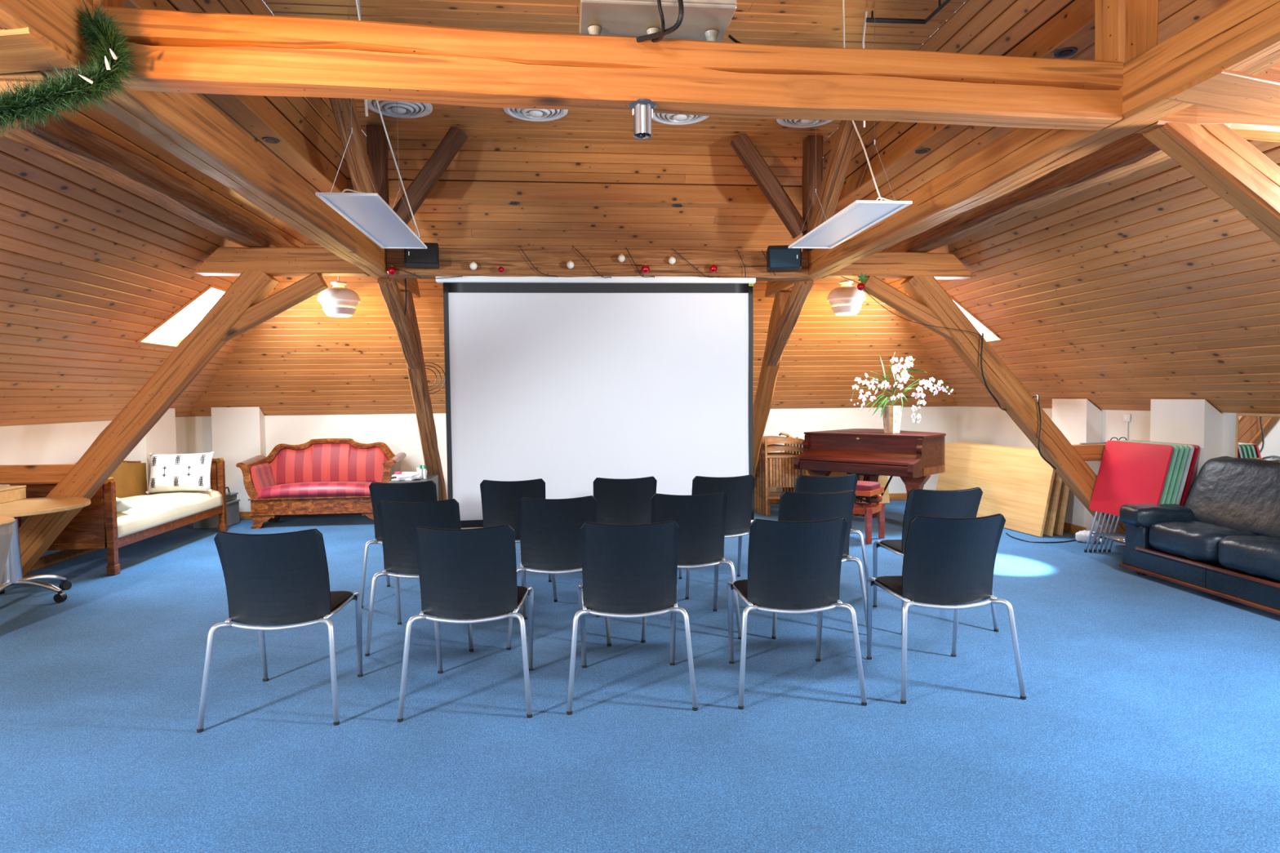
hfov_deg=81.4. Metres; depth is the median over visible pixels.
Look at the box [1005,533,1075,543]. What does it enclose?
cable
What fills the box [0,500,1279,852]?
floor
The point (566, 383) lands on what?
projection screen
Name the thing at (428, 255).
grille
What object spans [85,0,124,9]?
post
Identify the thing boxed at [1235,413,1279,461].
mirror
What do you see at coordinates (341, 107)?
brace
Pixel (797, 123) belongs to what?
ceiling vent
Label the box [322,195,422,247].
diffuser
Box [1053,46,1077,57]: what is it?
recessed light
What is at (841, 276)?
wire
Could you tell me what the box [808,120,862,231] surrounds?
brace
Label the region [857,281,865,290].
bauble
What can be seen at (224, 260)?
tie beam
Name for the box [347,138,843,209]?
ceiling
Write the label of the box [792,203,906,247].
diffuser
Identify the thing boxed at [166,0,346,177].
ceiling
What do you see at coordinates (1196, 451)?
folding table
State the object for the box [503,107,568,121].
ceiling vent
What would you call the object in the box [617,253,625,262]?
bauble
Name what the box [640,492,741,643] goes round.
chair
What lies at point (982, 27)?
ceiling
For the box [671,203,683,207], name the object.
recessed light
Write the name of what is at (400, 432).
wall
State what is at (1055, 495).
board
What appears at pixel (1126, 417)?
wall socket
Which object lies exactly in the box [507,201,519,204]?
recessed light
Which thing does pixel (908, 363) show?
bouquet
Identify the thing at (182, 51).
tie beam
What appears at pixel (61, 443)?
wall
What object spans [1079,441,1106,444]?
stick
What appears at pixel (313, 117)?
ceiling
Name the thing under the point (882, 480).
board
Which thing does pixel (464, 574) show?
chair
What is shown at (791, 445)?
folding chair
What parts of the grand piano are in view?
leg, leg, lid, leg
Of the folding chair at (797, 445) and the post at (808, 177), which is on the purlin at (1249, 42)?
the post at (808, 177)
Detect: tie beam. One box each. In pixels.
[0,70,58,86]
[98,5,1123,130]
[194,246,369,276]
[386,247,808,280]
[822,251,973,279]
[1134,104,1279,142]
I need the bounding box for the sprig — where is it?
[857,271,868,283]
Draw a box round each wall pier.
[130,408,176,537]
[210,407,266,519]
[1052,399,1102,534]
[1150,399,1222,505]
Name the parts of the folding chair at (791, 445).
leg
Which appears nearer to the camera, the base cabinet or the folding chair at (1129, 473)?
the folding chair at (1129, 473)
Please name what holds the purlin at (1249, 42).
on the strut at (768, 374)
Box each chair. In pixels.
[196,528,362,733]
[360,480,437,608]
[364,498,476,656]
[397,524,533,722]
[480,478,557,602]
[506,495,611,650]
[566,520,697,715]
[593,476,657,524]
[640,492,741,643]
[678,474,755,599]
[726,516,866,709]
[753,435,791,493]
[754,436,793,511]
[756,436,795,513]
[759,437,799,514]
[759,489,866,639]
[761,437,802,515]
[763,435,786,493]
[764,437,805,515]
[794,473,868,585]
[866,513,1026,704]
[872,487,998,635]
[1084,440,1173,552]
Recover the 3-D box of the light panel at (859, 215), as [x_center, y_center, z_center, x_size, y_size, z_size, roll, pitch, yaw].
[1.165,-1.728,4.285,0.294,1.167,1.150,-1,2,-6]
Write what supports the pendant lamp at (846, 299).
hanging from the ceiling at (1135, 289)
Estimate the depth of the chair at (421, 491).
4.96 m
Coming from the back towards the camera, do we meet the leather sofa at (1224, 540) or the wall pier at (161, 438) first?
the wall pier at (161, 438)
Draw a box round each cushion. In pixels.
[855,480,879,490]
[1148,520,1259,564]
[1184,456,1279,537]
[1217,535,1279,581]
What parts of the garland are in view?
light bulb, light bulb, light bulb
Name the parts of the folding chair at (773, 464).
leg, leg, rail, rail, leg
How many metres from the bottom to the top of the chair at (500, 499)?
0.830 m
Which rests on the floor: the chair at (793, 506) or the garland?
the chair at (793, 506)
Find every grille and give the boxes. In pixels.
[405,245,437,263]
[769,248,800,267]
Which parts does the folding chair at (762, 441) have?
leg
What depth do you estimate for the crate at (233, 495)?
8.27 m
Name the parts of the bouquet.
flower, flower, flower, flower, flower, stem, flower, flower, flower, flower, flower, flower, flower, flower, flower, flower, flower, flower, stem, flower, flower, flower, flower, flower, stem, flower, flower, flower, flower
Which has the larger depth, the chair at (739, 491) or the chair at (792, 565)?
the chair at (739, 491)
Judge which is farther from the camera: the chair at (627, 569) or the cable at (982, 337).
the cable at (982, 337)
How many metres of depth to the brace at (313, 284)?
5.75 m
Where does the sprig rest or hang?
attached to the bauble at (860, 286)
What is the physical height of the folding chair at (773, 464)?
0.883 m
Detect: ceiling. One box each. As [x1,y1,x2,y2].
[0,0,1279,426]
[124,0,366,192]
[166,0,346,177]
[262,0,967,147]
[346,177,802,186]
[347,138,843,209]
[822,0,1094,208]
[844,0,1075,179]
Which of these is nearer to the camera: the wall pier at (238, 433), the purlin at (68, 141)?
the purlin at (68, 141)
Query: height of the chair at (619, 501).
0.830 m
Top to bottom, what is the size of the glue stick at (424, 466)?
0.137 m
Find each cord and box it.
[357,0,368,116]
[862,11,867,127]
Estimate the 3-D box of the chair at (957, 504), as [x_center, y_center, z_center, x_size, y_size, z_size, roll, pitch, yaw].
[1.756,0.760,4.526,0.575,0.830,0.570,-1,2,-4]
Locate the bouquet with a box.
[849,351,953,423]
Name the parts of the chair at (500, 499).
backrest, leg, leg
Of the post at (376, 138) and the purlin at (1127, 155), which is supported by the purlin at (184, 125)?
the post at (376, 138)
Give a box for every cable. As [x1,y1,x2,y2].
[404,278,444,393]
[980,333,1056,469]
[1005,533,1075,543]
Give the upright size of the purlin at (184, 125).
0.212 m
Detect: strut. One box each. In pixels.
[18,270,279,577]
[400,289,447,501]
[752,290,791,477]
[900,275,1125,543]
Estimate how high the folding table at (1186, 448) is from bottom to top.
0.953 m
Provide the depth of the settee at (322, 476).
8.26 m
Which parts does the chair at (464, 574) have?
leg, leg, backrest, rail, leg, rail, leg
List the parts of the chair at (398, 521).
leg, leg, rail, backrest, leg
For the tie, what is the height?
0.126 m
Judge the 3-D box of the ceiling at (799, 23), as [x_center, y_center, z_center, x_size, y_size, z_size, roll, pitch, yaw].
[0.121,-2.226,1.600,3.763,0.075,9.335,-1,2,-6]
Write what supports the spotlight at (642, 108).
attached to the tie beam at (182, 51)
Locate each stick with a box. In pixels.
[419,465,422,479]
[422,465,426,479]
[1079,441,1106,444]
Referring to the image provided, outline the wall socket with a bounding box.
[1123,413,1130,439]
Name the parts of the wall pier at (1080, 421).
skirting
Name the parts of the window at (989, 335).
pane, frame trim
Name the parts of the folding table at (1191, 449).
leg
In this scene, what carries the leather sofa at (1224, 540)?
on the floor
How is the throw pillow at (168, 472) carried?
on the daybed
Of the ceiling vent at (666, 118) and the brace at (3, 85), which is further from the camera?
the ceiling vent at (666, 118)
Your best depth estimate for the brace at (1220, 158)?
2.77 m
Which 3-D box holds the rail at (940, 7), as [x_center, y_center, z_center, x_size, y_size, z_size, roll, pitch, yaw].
[1.459,-2.270,3.970,0.372,0.063,0.383,-1,2,-6]
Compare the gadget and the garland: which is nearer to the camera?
the garland
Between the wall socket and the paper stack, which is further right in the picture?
the wall socket
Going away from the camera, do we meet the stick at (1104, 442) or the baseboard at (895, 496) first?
the stick at (1104, 442)
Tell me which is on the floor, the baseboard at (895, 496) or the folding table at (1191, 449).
the folding table at (1191, 449)
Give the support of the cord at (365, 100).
hanging from the ceiling at (799, 23)
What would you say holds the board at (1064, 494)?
on the floor
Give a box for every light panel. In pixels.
[315,0,426,248]
[788,0,912,248]
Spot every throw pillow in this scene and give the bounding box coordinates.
[115,497,131,512]
[146,451,213,493]
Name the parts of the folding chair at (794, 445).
leg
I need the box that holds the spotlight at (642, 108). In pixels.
[628,98,656,138]
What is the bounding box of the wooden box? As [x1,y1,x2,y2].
[0,485,26,503]
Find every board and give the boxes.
[780,450,889,503]
[936,443,1055,537]
[951,442,1062,536]
[958,441,1069,535]
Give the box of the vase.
[881,405,902,433]
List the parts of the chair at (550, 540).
leg, leg, rail, backrest, leg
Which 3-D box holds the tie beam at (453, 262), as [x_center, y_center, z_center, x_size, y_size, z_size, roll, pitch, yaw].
[-0.301,-1.316,6.036,3.370,0.236,0.190,-1,2,-6]
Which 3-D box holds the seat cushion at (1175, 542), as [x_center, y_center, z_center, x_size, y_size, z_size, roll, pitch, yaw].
[4.034,0.804,5.198,0.662,0.247,0.610,-1,2,-6]
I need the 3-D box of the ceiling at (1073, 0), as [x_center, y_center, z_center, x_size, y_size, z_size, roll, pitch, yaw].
[2.188,-2.036,3.234,0.152,0.320,12.262,-1,2,-6]
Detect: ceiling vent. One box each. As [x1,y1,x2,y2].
[364,99,432,118]
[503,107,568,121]
[651,112,709,124]
[776,119,833,128]
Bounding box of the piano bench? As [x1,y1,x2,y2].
[852,480,884,544]
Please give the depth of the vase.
7.85 m
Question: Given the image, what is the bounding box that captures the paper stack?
[391,471,423,480]
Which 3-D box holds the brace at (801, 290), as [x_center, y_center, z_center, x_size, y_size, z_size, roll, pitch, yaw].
[1.380,-0.968,6.986,0.127,0.755,1.197,-1,2,-5]
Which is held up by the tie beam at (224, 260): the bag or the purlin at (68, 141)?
the purlin at (68, 141)
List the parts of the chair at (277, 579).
leg, leg, backrest, rail, leg, rail, leg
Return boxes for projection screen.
[435,275,755,528]
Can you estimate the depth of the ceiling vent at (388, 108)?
5.37 m
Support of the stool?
on the floor
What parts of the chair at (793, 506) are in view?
leg, backrest, leg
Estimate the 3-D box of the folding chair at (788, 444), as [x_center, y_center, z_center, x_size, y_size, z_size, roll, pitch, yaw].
[1.549,0.558,8.810,0.456,0.883,0.113,-1,2,1]
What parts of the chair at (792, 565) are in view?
leg, rail, leg, rail, backrest, leg, leg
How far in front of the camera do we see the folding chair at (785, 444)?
8.87 m
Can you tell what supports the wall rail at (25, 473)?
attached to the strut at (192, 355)
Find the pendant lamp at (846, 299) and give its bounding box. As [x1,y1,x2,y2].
[826,278,866,315]
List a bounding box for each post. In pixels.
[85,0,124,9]
[366,124,389,248]
[801,135,822,252]
[1094,0,1158,63]
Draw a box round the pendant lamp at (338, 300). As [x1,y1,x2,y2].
[317,275,360,317]
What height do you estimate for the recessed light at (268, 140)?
0.008 m
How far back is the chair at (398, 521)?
4.07 m
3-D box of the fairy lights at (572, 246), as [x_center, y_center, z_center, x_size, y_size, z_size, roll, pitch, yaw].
[-0.438,-1.307,6.013,3.079,0.271,0.226,-1,2,-6]
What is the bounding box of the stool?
[0,516,15,584]
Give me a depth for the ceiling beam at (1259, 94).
2.42 m
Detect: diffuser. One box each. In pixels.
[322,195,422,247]
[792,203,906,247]
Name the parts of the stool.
seat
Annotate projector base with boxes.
[578,0,736,41]
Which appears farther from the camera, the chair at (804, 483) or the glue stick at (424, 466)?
the glue stick at (424, 466)
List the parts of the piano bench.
leg, seat frame, height knob, leg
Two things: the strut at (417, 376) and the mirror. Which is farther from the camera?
the strut at (417, 376)
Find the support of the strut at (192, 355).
on the floor
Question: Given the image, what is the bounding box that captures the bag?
[1075,529,1105,543]
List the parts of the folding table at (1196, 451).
leg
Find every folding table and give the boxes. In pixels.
[1088,440,1178,552]
[1093,440,1183,552]
[1097,440,1189,552]
[1102,440,1194,552]
[1107,440,1199,552]
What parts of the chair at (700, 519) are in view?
leg, backrest, rail, leg, leg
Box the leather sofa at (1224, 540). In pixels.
[1118,456,1279,615]
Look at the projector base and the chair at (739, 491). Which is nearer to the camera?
the projector base
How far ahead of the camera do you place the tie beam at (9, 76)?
2.22 m
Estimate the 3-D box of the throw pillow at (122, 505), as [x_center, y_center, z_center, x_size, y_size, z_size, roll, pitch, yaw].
[-4.468,0.647,6.090,0.500,0.152,0.183,-1,2,-8]
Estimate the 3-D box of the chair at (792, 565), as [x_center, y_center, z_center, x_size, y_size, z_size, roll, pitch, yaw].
[0.702,0.812,3.542,0.575,0.830,0.570,-1,2,-2]
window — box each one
[137,284,226,347]
[946,293,1003,342]
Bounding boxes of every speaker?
[404,242,439,268]
[766,244,801,271]
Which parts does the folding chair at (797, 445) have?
leg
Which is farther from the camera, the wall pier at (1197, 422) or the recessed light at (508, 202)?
the recessed light at (508, 202)
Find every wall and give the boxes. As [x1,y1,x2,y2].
[0,416,189,557]
[187,406,957,499]
[956,406,1279,457]
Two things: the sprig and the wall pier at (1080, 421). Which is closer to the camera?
the sprig
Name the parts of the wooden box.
lid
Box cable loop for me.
[635,0,742,43]
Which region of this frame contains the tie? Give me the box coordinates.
[0,26,80,73]
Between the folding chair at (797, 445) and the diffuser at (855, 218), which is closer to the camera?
the diffuser at (855, 218)
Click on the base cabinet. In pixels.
(429, 477)
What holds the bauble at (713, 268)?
hanging from the tie beam at (453, 262)
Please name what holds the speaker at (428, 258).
attached to the tie beam at (453, 262)
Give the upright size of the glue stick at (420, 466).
0.137 m
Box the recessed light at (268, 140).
[262,137,279,143]
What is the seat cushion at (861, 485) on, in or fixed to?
on the piano bench
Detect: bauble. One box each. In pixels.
[386,262,396,275]
[469,261,477,270]
[497,266,504,272]
[566,257,573,268]
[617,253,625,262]
[640,261,649,273]
[668,256,675,264]
[709,260,717,272]
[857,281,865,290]
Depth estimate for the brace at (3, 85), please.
2.24 m
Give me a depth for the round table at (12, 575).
5.14 m
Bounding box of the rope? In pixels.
[778,432,798,438]
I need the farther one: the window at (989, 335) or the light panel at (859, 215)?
the window at (989, 335)
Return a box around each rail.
[0,463,75,484]
[866,0,951,23]
[1071,444,1105,461]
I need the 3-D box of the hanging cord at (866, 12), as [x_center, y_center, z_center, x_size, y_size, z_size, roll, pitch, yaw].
[1.262,-2.006,4.193,0.027,0.597,0.116,0,2,11]
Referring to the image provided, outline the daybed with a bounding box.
[10,457,227,577]
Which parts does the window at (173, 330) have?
frame trim, pane, frame trim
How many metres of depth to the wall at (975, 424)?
8.27 m
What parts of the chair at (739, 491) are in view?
leg, leg, backrest, rail, leg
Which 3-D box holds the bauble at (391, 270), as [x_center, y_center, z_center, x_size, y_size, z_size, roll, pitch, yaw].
[-1.918,-1.220,5.750,0.068,0.103,0.068,-1,2,-6]
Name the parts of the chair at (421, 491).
leg, leg, backrest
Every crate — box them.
[192,498,240,528]
[226,492,238,502]
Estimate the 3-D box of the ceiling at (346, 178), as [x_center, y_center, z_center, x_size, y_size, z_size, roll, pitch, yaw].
[-0.367,-2.144,6.583,9.417,0.320,0.152,-1,2,-6]
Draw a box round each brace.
[0,80,42,137]
[220,273,328,341]
[328,97,377,193]
[377,278,421,368]
[392,126,467,225]
[729,133,807,238]
[764,280,813,365]
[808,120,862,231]
[862,275,951,338]
[1142,122,1279,244]
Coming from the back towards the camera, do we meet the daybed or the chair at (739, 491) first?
the daybed
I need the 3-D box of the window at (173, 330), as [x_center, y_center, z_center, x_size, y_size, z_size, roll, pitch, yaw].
[-3.921,-0.981,6.562,0.652,0.538,0.802,-1,2,-6]
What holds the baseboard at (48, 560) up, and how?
attached to the wall at (61, 443)
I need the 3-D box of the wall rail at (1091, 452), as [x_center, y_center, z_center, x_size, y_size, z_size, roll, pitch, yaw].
[4.036,0.232,6.528,0.720,0.148,0.127,-1,2,-6]
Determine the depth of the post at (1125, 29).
2.67 m
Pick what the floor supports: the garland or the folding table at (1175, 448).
the folding table at (1175, 448)
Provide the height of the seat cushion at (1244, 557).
0.246 m
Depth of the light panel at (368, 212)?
3.97 m
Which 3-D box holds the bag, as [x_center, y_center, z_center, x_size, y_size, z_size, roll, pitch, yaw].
[4.112,1.010,6.775,0.200,0.111,0.228,-3,3,-40]
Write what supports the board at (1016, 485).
on the floor
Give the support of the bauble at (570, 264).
hanging from the tie beam at (453, 262)
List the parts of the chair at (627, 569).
leg, leg, rail, backrest, rail, leg, leg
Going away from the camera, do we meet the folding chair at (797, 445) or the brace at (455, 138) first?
the brace at (455, 138)
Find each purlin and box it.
[0,0,420,297]
[4,109,299,247]
[764,0,1279,297]
[881,133,1171,252]
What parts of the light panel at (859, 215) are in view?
frame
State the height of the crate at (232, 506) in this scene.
0.270 m
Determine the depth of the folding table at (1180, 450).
5.75 m
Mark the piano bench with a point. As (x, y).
(864, 489)
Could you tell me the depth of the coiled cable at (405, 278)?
7.64 m
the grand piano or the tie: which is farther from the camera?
the grand piano
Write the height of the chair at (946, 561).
0.830 m
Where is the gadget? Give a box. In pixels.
[225,486,231,495]
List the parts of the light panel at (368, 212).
frame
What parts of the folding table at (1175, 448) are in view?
leg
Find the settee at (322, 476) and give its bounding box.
[235,438,406,528]
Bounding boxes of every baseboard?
[27,548,100,572]
[280,493,906,516]
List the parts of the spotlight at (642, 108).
mounting plate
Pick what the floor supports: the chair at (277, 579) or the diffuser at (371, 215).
the chair at (277, 579)
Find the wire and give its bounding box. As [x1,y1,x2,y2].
[840,275,982,341]
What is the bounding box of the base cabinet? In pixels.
[386,475,438,501]
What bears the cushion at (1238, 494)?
on the leather sofa at (1224, 540)
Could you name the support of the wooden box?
on the round table at (12, 575)
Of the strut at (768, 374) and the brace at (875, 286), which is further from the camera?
the strut at (768, 374)
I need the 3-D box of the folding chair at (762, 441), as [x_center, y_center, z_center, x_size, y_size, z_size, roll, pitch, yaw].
[1.629,0.569,8.524,0.456,0.883,0.113,-1,2,1]
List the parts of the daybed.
leg, rail, panel, rail, panel, scroll knob, leg, mattress, rail, panel, scroll knob, leg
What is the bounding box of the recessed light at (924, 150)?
[915,147,930,154]
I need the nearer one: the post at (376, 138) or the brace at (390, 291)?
the post at (376, 138)
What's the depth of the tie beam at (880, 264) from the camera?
6.20 m
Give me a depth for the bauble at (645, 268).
5.92 m
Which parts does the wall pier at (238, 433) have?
skirting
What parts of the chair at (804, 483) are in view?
backrest, leg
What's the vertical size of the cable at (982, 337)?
1.166 m
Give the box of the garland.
[0,0,147,140]
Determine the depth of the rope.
8.55 m
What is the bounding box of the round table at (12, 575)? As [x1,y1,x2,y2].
[0,497,90,602]
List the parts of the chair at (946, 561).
leg, rail, leg, rail, backrest, leg, leg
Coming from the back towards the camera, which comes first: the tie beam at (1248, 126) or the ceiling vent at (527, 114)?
the ceiling vent at (527, 114)
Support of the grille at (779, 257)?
attached to the speaker at (782, 258)
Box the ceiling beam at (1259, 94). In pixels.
[1165,33,1279,118]
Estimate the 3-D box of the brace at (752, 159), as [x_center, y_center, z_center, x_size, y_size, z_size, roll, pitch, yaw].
[1.071,-1.989,6.152,0.650,0.843,0.125,-1,2,-6]
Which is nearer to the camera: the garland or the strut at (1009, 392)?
the garland
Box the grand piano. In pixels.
[793,428,946,517]
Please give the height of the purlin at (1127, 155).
0.174 m
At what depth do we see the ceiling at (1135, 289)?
5.79 m
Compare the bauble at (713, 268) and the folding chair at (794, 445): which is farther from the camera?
the folding chair at (794, 445)
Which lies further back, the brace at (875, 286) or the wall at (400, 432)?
the wall at (400, 432)
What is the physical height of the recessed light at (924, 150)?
0.008 m
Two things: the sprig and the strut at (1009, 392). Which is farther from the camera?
the strut at (1009, 392)
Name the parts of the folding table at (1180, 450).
leg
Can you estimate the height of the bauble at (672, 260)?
0.091 m
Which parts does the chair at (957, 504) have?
leg, rail, leg, backrest, leg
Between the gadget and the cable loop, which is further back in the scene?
the gadget
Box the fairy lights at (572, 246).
[386,245,775,279]
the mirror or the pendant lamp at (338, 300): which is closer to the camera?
the mirror
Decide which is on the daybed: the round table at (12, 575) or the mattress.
the mattress
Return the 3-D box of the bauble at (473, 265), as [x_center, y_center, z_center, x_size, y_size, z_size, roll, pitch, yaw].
[-1.300,-1.269,5.809,0.060,0.091,0.060,-1,2,-6]
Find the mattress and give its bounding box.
[116,488,222,537]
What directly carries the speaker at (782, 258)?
attached to the tie beam at (453, 262)
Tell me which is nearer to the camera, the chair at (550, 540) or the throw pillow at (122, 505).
the chair at (550, 540)
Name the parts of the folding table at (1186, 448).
leg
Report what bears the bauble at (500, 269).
hanging from the tie beam at (453, 262)

